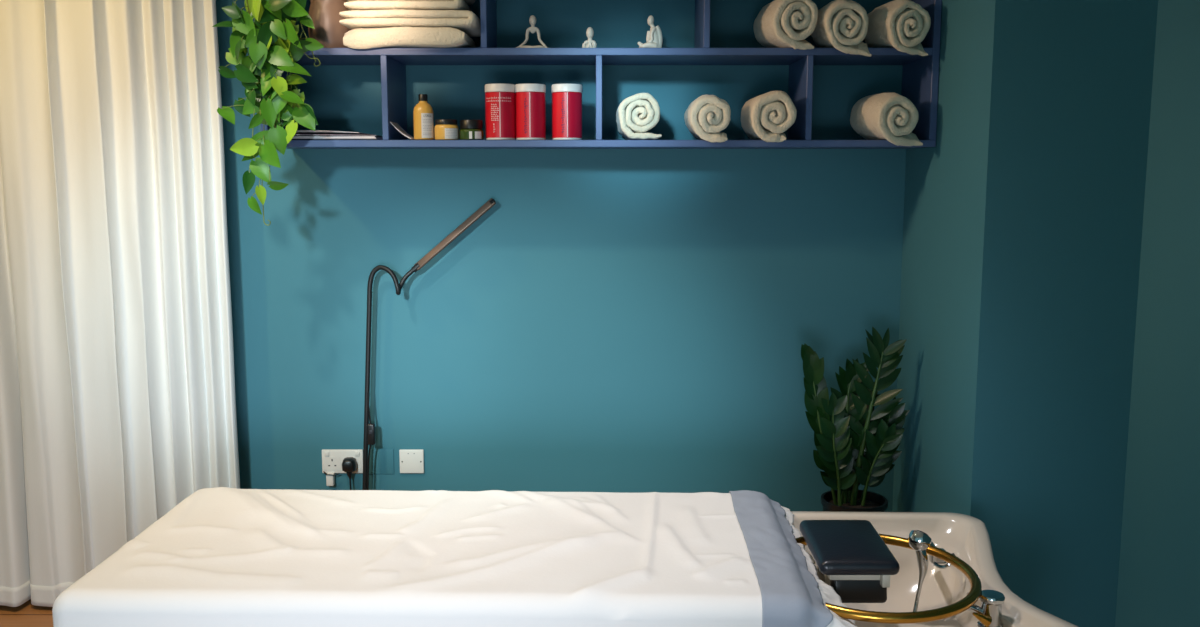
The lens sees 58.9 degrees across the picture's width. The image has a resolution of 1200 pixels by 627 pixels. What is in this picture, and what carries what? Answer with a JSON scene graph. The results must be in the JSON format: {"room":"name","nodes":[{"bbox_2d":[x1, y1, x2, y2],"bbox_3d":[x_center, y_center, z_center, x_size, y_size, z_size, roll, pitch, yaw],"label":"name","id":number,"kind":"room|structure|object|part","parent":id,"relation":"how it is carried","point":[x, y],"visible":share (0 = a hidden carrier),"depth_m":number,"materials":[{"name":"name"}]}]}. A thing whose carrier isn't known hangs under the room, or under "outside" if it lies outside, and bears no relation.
{"room":"spa treatment room","nodes":[
{"label":"spa treatment room","id":0,"kind":"room"},
{"bbox_2d":[0,599,52,626],"bbox_3d":[-0.550,1.318,1.614,4.300,0.050,4.700,0,8,0],"label":"floor","id":1,"kind":"structure","parent":0,"point":[27,614],"depth_m":3.59,"materials":[{"name":"brown wood"}]},
{"bbox_2d":[362,198,495,489],"bbox_3d":[-0.656,0.313,3.613,0.608,1.398,0.230,0,8,0],"label":"floor lamp","id":2,"kind":"object","parent":1,"relation":"on","point":[369,428],"visible":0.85,"depth_m":3.63,"materials":[{"name":"black metal"}]},
{"bbox_2d":[367,423,375,444],"bbox_3d":[-0.794,0.418,3.692,0.027,0.074,0.020,0,8,0],"label":"switch","id":3,"kind":"object","parent":2,"relation":"attached to","point":[371,436],"depth_m":3.68,"materials":[{"name":"grey plastic"}]},
{"bbox_2d":[801,327,909,511],"bbox_3d":[0.837,0.531,3.513,0.336,0.995,0.224,3,8,19],"label":"potted plant","id":4,"kind":"object","parent":1,"relation":"on","point":[856,443],"visible":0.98,"depth_m":3.45,"materials":[{"name":"green plant"}]},
{"bbox_3d":[0.843,0.819,3.554,0.216,0.413,0.216,0,8,0],"label":"pot","id":5,"kind":"part","parent":4,"relation":"part of","materials":[{"name":"black plastic"}]},
{"bbox_2d":[790,511,1077,626],"bbox_3d":[-0.057,0.847,2.519,2.110,0.638,0.795,0,8,1],"label":"basin","id":6,"kind":"object","parent":1,"relation":"on","point":[967,537],"visible":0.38,"depth_m":2.71,"materials":[{"name":"white ceramic"}]},
{"bbox_2d":[799,520,899,602],"bbox_3d":[0.572,0.644,2.475,0.176,0.262,0.270,0,8,0],"label":"headrest","id":7,"kind":"object","parent":6,"relation":"on","point":[851,557],"visible":0.97,"depth_m":2.36,"materials":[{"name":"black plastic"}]},
{"bbox_3d":[0.537,0.662,2.498,0.040,0.221,0.090,0,8,0],"label":"support arm","id":8,"kind":"part","parent":7,"relation":"part of","materials":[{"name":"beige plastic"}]},
{"bbox_2d":[799,520,899,574],"bbox_3d":[0.572,0.537,2.461,0.176,0.046,0.270,0,8,0],"label":"cushion","id":9,"kind":"object","parent":7,"relation":"on","point":[837,547],"depth_m":2.40,"materials":[{"name":"black leather"}]},
{"bbox_2d":[795,534,981,623],"bbox_3d":[0.609,0.586,2.397,0.475,0.035,0.475,0,8,0],"label":"ring","id":10,"kind":"object","parent":6,"relation":"attached to","point":[972,597],"visible":0.53,"depth_m":2.20,"materials":[{"name":"gold metal"}]},
{"bbox_2d":[908,530,931,611],"bbox_3d":[0.742,0.600,2.475,0.052,0.200,0.052,0,8,0],"label":"shower","id":11,"kind":"object","parent":6,"relation":"on","point":[919,541],"visible":0.95,"depth_m":2.46,"materials":[{"name":"silver metal"}]},
{"bbox_3d":[0.746,0.616,2.476,0.034,0.167,0.026,0,8,0],"label":"handle","id":12,"kind":"part","parent":11,"relation":"part of","materials":[{"name":"silver metal"}]},
{"bbox_2d":[928,535,955,568],"bbox_3d":[0.832,0.585,2.627,0.066,0.042,0.154,0,8,0],"label":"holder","id":13,"kind":"object","parent":6,"relation":"attached to","point":[935,561],"visible":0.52,"depth_m":2.56,"materials":[{"name":"silver metal"}]},
{"bbox_2d":[943,590,1004,626],"bbox_3d":[0.809,0.642,2.301,0.132,0.074,0.058,0,8,0],"label":"mixer tap","id":14,"kind":"object","parent":6,"relation":"attached to","point":[989,614],"visible":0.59,"depth_m":2.28,"materials":[{"name":"silver metal"}]},
{"bbox_3d":[0.790,0.649,2.311,0.095,0.043,0.020,1,8,9],"label":"spout","id":15,"kind":"part","parent":14,"relation":"part of","materials":[{"name":"silver metal"}]},
{"bbox_2d":[52,487,856,626],"bbox_3d":[-0.303,0.801,2.529,1.707,0.589,0.829,0,8,1],"label":"sheet","id":16,"kind":"object","parent":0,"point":[222,556],"visible":0.95,"depth_m":2.32,"materials":[{"name":"white fabric"}]},
{"bbox_2d":[729,490,832,626],"bbox_3d":[0.404,0.717,2.495,0.146,0.406,0.812,0,8,1],"label":"towel","id":17,"kind":"object","parent":16,"relation":"on","point":[791,596],"visible":0.96,"depth_m":2.30,"materials":[{"name":"fabric"}]},
{"bbox_2d":[216,0,905,511],"bbox_3d":[-0.828,-0.307,3.713,3.745,2.600,0.100,0,8,0],"label":"wall","id":18,"kind":"structure","parent":0,"point":[617,320],"depth_m":3.69,"materials":[{"name":"teal paint"}]},
{"bbox_2d":[322,449,362,472],"bbox_3d":[-0.913,0.525,3.770,0.146,0.086,0.012,0,8,0],"label":"double socket","id":19,"kind":"object","parent":18,"relation":"attached to","point":[332,459],"visible":0.86,"depth_m":3.77,"materials":[{"name":"white plastic"}]},
{"bbox_2d":[323,471,338,485],"bbox_3d":[-0.950,0.583,3.766,0.057,0.054,0.032,0,8,0],"label":"adapter","id":20,"kind":"object","parent":19,"relation":"attached to","point":[330,477],"visible":1,"depth_m":3.75,"materials":[{"name":"white plastic"}]},
{"bbox_2d":[324,457,340,469],"bbox_3d":[-0.949,0.531,3.767,0.060,0.048,0.001,0,8,0],"label":"outlet","id":21,"kind":"object","parent":19,"relation":"attached to","point":[330,463],"depth_m":3.77,"materials":[{"name":"white plastic"}]},
{"bbox_2d":[342,457,356,489],"bbox_3d":[-0.881,0.752,3.763,0.058,0.486,0.063,0,8,0],"label":"plug","id":22,"kind":"object","parent":19,"relation":"in","point":[349,464],"visible":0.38,"depth_m":3.73,"materials":[{"name":"black plastic"}]},
{"bbox_2d":[344,457,360,469],"bbox_3d":[-0.877,0.531,3.767,0.060,0.048,0.001,0,8,0],"label":"outlet","id":23,"kind":"object","parent":19,"relation":"attached to","point":[358,459],"depth_m":3.77,"materials":[{"name":"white plastic"}]},
{"bbox_2d":[399,449,423,472],"bbox_3d":[-0.668,0.525,3.771,0.086,0.086,0.009,0,8,0],"label":"blank plate","id":24,"kind":"object","parent":18,"relation":"attached to","point":[411,460],"visible":1,"depth_m":3.77,"materials":[{"name":"white plastic"}]},
{"bbox_2d":[260,0,941,148],"bbox_3d":[-0.004,-0.830,3.423,2.095,0.588,0.328,0,8,0],"label":"wall shelf","id":25,"kind":"object","parent":18,"relation":"attached to","point":[920,74],"visible":0.79,"depth_m":3.30,"materials":[{"name":"blue paint"}]},
{"bbox_3d":[-1.041,-0.830,3.423,0.022,0.544,0.328,0,8,0],"label":"panel","id":26,"kind":"part","parent":25,"relation":"part of","materials":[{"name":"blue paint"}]},
{"bbox_2d":[212,0,350,225],"bbox_3d":[-0.976,-0.648,3.310,0.371,0.738,0.341,0,8,0],"label":"pothos","id":27,"kind":"object","parent":25,"relation":"on","point":[276,100],"visible":1,"depth_m":3.19,"materials":[{"name":"green plant"}]},
{"bbox_2d":[308,0,350,47],"bbox_3d":[-0.858,-0.912,3.377,0.136,0.160,0.136,0,8,0],"label":"pot","id":28,"kind":"object","parent":25,"relation":"on","point":[328,31],"depth_m":3.32,"materials":[{"name":"brown ceramic"}]},
{"bbox_2d":[291,136,382,139],"bbox_3d":[-0.855,-0.564,3.434,0.319,0.011,0.243,0,8,0],"label":"magazine","id":29,"kind":"object","parent":25,"relation":"on","point":[294,137],"visible":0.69,"depth_m":3.32,"materials":[{"name":"grey paper"}]},
{"bbox_2d":[294,134,382,136],"bbox_3d":[-0.859,-0.574,3.432,0.322,0.006,0.243,0,8,-1],"label":"magazine","id":30,"kind":"object","parent":29,"relation":"on","point":[295,134],"visible":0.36,"depth_m":3.31,"materials":[{"name":"grey paper"}]},
{"bbox_2d":[295,130,371,134],"bbox_3d":[-0.889,-0.583,3.431,0.281,0.009,0.243,0,8,-1],"label":"magazine","id":31,"kind":"object","parent":30,"relation":"on","point":[297,131],"visible":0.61,"depth_m":3.33,"materials":[{"name":"grey paper"}]},
{"bbox_2d":[390,122,413,139],"bbox_3d":[-0.624,-0.581,3.382,0.065,0.056,0.120,0,8,0],"label":"card","id":32,"kind":"object","parent":25,"relation":"on","point":[396,125],"visible":0.92,"depth_m":3.37,"materials":[{"name":"white paper"}]},
{"bbox_2d":[343,27,475,48],"bbox_3d":[-0.596,-0.858,3.372,0.371,0.067,0.305,0,8,0],"label":"folded towel","id":33,"kind":"object","parent":25,"relation":"on","point":[390,37],"visible":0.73,"depth_m":3.23,"materials":[{"name":"beige fabric"}]},
{"bbox_2d":[339,9,480,36],"bbox_3d":[-0.583,-0.917,3.363,0.413,0.052,0.307,0,8,0],"label":"folded towel","id":34,"kind":"object","parent":33,"relation":"on","point":[466,21],"visible":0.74,"depth_m":3.22,"materials":[{"name":"beige fabric"}]},
{"bbox_2d":[344,0,470,10],"bbox_3d":[-0.596,-0.967,3.359,0.356,0.051,0.307,0,8,0],"label":"folded towel","id":35,"kind":"object","parent":34,"relation":"on","point":[352,4],"visible":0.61,"depth_m":3.21,"materials":[{"name":"beige fabric"}]},
{"bbox_2d":[464,0,474,4],"bbox_3d":[-0.588,-1.015,3.355,0.362,0.047,0.307,0,8,0],"label":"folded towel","id":36,"kind":"object","parent":35,"relation":"on","point":[468,2],"visible":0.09,"depth_m":3.44,"materials":[{"name":"beige fabric"}]},
{"bbox_2d":[413,94,433,139],"bbox_3d":[-0.555,-0.617,3.342,0.062,0.142,0.063,0,8,0],"label":"shampoo bottle","id":37,"kind":"object","parent":25,"relation":"on","point":[423,111],"visible":0.98,"depth_m":3.32,"materials":[{"name":"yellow plastic"}]},
{"bbox_2d":[434,119,458,139],"bbox_3d":[-0.483,-0.578,3.347,0.075,0.063,0.076,0,8,0],"label":"jar","id":38,"kind":"object","parent":25,"relation":"on","point":[445,129],"visible":0.96,"depth_m":3.32,"materials":[{"name":"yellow plastic"}]},
{"bbox_3d":[-0.483,-0.602,3.344,0.070,0.016,0.070,0,8,0],"label":"lid","id":39,"kind":"part","parent":38,"relation":"part of","materials":[{"name":"black plastic"}]},
{"bbox_2d":[459,120,483,139],"bbox_3d":[-0.405,-0.579,3.352,0.077,0.062,0.077,0,8,0],"label":"jar","id":40,"kind":"object","parent":25,"relation":"on","point":[469,129],"visible":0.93,"depth_m":3.32,"materials":[{"name":"green glass"}]},
{"bbox_3d":[-0.405,-0.596,3.350,0.072,0.028,0.072,0,8,0],"label":"lid","id":41,"kind":"part","parent":40,"relation":"part of","materials":[{"name":"black plastic"}]},
{"bbox_2d":[485,84,515,139],"bbox_3d":[-0.314,-0.634,3.353,0.097,0.172,0.097,0,8,0],"label":"tub","id":42,"kind":"object","parent":25,"relation":"on","point":[499,98],"visible":0.95,"depth_m":3.31,"materials":[{"name":"red plastic"}]},
{"bbox_3d":[-0.314,-0.707,3.343,0.097,0.025,0.097,0,8,0],"label":"lid","id":43,"kind":"part","parent":42,"relation":"part of","materials":[{"name":"white plastic"}]},
{"bbox_3d":[-0.285,-0.620,3.322,0.057,0.137,0.009,-7,10,-41],"label":"label panel","id":44,"kind":"part","parent":42,"relation":"part of","materials":[{"name":"red paper"}]},
{"bbox_2d":[515,84,545,139],"bbox_3d":[-0.219,-0.634,3.353,0.097,0.172,0.097,0,8,2],"label":"tub","id":45,"kind":"object","parent":25,"relation":"on","point":[530,106],"visible":0.97,"depth_m":3.31,"materials":[{"name":"red plastic"}]},
{"bbox_3d":[-0.219,-0.707,3.343,0.097,0.025,0.097,0,8,2],"label":"lid","id":46,"kind":"part","parent":45,"relation":"part of","materials":[{"name":"white plastic"}]},
{"bbox_3d":[-0.192,-0.620,3.321,0.057,0.137,0.009,-6,10,-39],"label":"label panel","id":47,"kind":"part","parent":45,"relation":"part of","materials":[{"name":"red paper"}]},
{"bbox_2d":[516,15,547,47],"bbox_3d":[-0.213,-0.879,3.332,0.115,0.110,0.055,1,8,4],"label":"figurine","id":48,"kind":"object","parent":25,"relation":"on","point":[532,20],"visible":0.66,"depth_m":3.33,"materials":[{"name":"beige ceramic"}]},
{"bbox_2d":[551,84,581,139],"bbox_3d":[-0.104,-0.635,3.357,0.097,0.172,0.097,0,8,0],"label":"tub","id":49,"kind":"object","parent":25,"relation":"on","point":[566,98],"visible":0.95,"depth_m":3.32,"materials":[{"name":"red plastic"}]},
{"bbox_3d":[-0.104,-0.708,3.347,0.097,0.025,0.097,0,8,0],"label":"lid","id":50,"kind":"part","parent":49,"relation":"part of","materials":[{"name":"white plastic"}]},
{"bbox_3d":[-0.076,-0.621,3.326,0.057,0.137,0.009,-7,10,-41],"label":"label panel","id":51,"kind":"part","parent":49,"relation":"part of","materials":[{"name":"red paper"}]},
{"bbox_2d":[582,27,596,47],"bbox_3d":[-0.033,-0.863,3.341,0.046,0.073,0.031,0,8,0],"label":"figurine","id":52,"kind":"object","parent":25,"relation":"on","point":[589,43],"visible":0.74,"depth_m":3.34,"materials":[{"name":"beige ceramic"}]},
{"bbox_2d":[616,93,661,139],"bbox_3d":[0.122,-0.630,3.420,0.135,0.145,0.256,0,8,-1],"label":"rolled towel","id":53,"kind":"object","parent":25,"relation":"on","point":[632,125],"visible":0.98,"depth_m":3.30,"materials":[{"name":"white fabric"}]},
{"bbox_2d":[638,15,662,47],"bbox_3d":[0.155,-0.880,3.340,0.083,0.109,0.047,1,8,5],"label":"figurine","id":54,"kind":"object","parent":25,"relation":"on","point":[654,36],"visible":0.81,"depth_m":3.33,"materials":[{"name":"beige ceramic"}]},
{"bbox_2d":[684,94,730,142],"bbox_3d":[0.338,-0.613,3.363,0.128,0.148,0.249,0,8,0],"label":"rolled towel","id":55,"kind":"object","parent":25,"relation":"on","point":[706,116],"visible":1,"depth_m":3.25,"materials":[{"name":"beige fabric"}]},
{"bbox_2d":[741,91,796,141],"bbox_3d":[0.530,-0.620,3.361,0.140,0.160,0.244,0,8,-1],"label":"rolled towel","id":56,"kind":"object","parent":25,"relation":"on","point":[765,117],"visible":1,"depth_m":3.25,"materials":[{"name":"beige fabric"}]},
{"bbox_2d":[753,0,817,49],"bbox_3d":[0.574,-0.896,3.298,0.142,0.174,0.246,-1,8,-7],"label":"rolled towel","id":57,"kind":"object","parent":25,"relation":"on","point":[780,23],"visible":0.98,"depth_m":3.19,"materials":[{"name":"beige fabric"}]},
{"bbox_2d":[811,0,870,56],"bbox_3d":[0.740,-0.875,3.292,0.144,0.178,0.244,0,8,-1],"label":"rolled towel","id":58,"kind":"object","parent":25,"relation":"on","point":[842,25],"visible":0.97,"depth_m":3.18,"materials":[{"name":"beige fabric"}]},
{"bbox_2d":[850,92,922,145],"bbox_3d":[0.896,-0.606,3.329,0.149,0.167,0.246,-1,8,-8],"label":"rolled towel","id":59,"kind":"object","parent":25,"relation":"on","point":[892,117],"visible":0.98,"depth_m":3.23,"materials":[{"name":"beige fabric"}]},
{"bbox_2d":[864,0,930,55],"bbox_3d":[0.917,-0.877,3.290,0.137,0.179,0.249,-1,8,-6],"label":"rolled towel","id":60,"kind":"object","parent":25,"relation":"on","point":[901,25],"visible":0.94,"depth_m":3.19,"materials":[{"name":"beige fabric"}]},
{"bbox_3d":[1.032,-0.830,3.423,0.022,0.544,0.328,0,8,0],"label":"panel","id":61,"kind":"part","parent":25,"relation":"part of","materials":[{"name":"blue paint"}]},
{"bbox_2d":[892,0,1157,626],"bbox_3d":[1.323,-0.254,3.329,0.555,2.600,0.875,0,8,0],"label":"wall pier","id":62,"kind":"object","parent":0,"point":[1023,220],"visible":0.83,"depth_m":2.95,"materials":[{"name":"teal paint"}]},
{"bbox_2d":[1115,0,1199,626],"bbox_3d":[1.538,0.065,1.001,0.125,2.600,3.825,0,8,0],"label":"wall","id":63,"kind":"structure","parent":0,"point":[1159,575],"depth_m":2.76,"materials":[{"name":"teal paint"}]},
{"bbox_3d":[-0.550,-1.307,1.254,4.300,0.050,4.700,0,8,0],"label":"ceiling","id":64,"kind":"structure","parent":0,"visible":0},
{"bbox_2d":[0,0,239,606],"bbox_3d":[-1.846,-0.282,3.490,1.220,2.583,0.135,0,8,-2],"label":"curtain","id":65,"kind":"object","parent":64,"relation":"hanging from","point":[118,401],"visible":0.78,"depth_m":3.52,"materials":[{"name":"fabric"}]}
]}

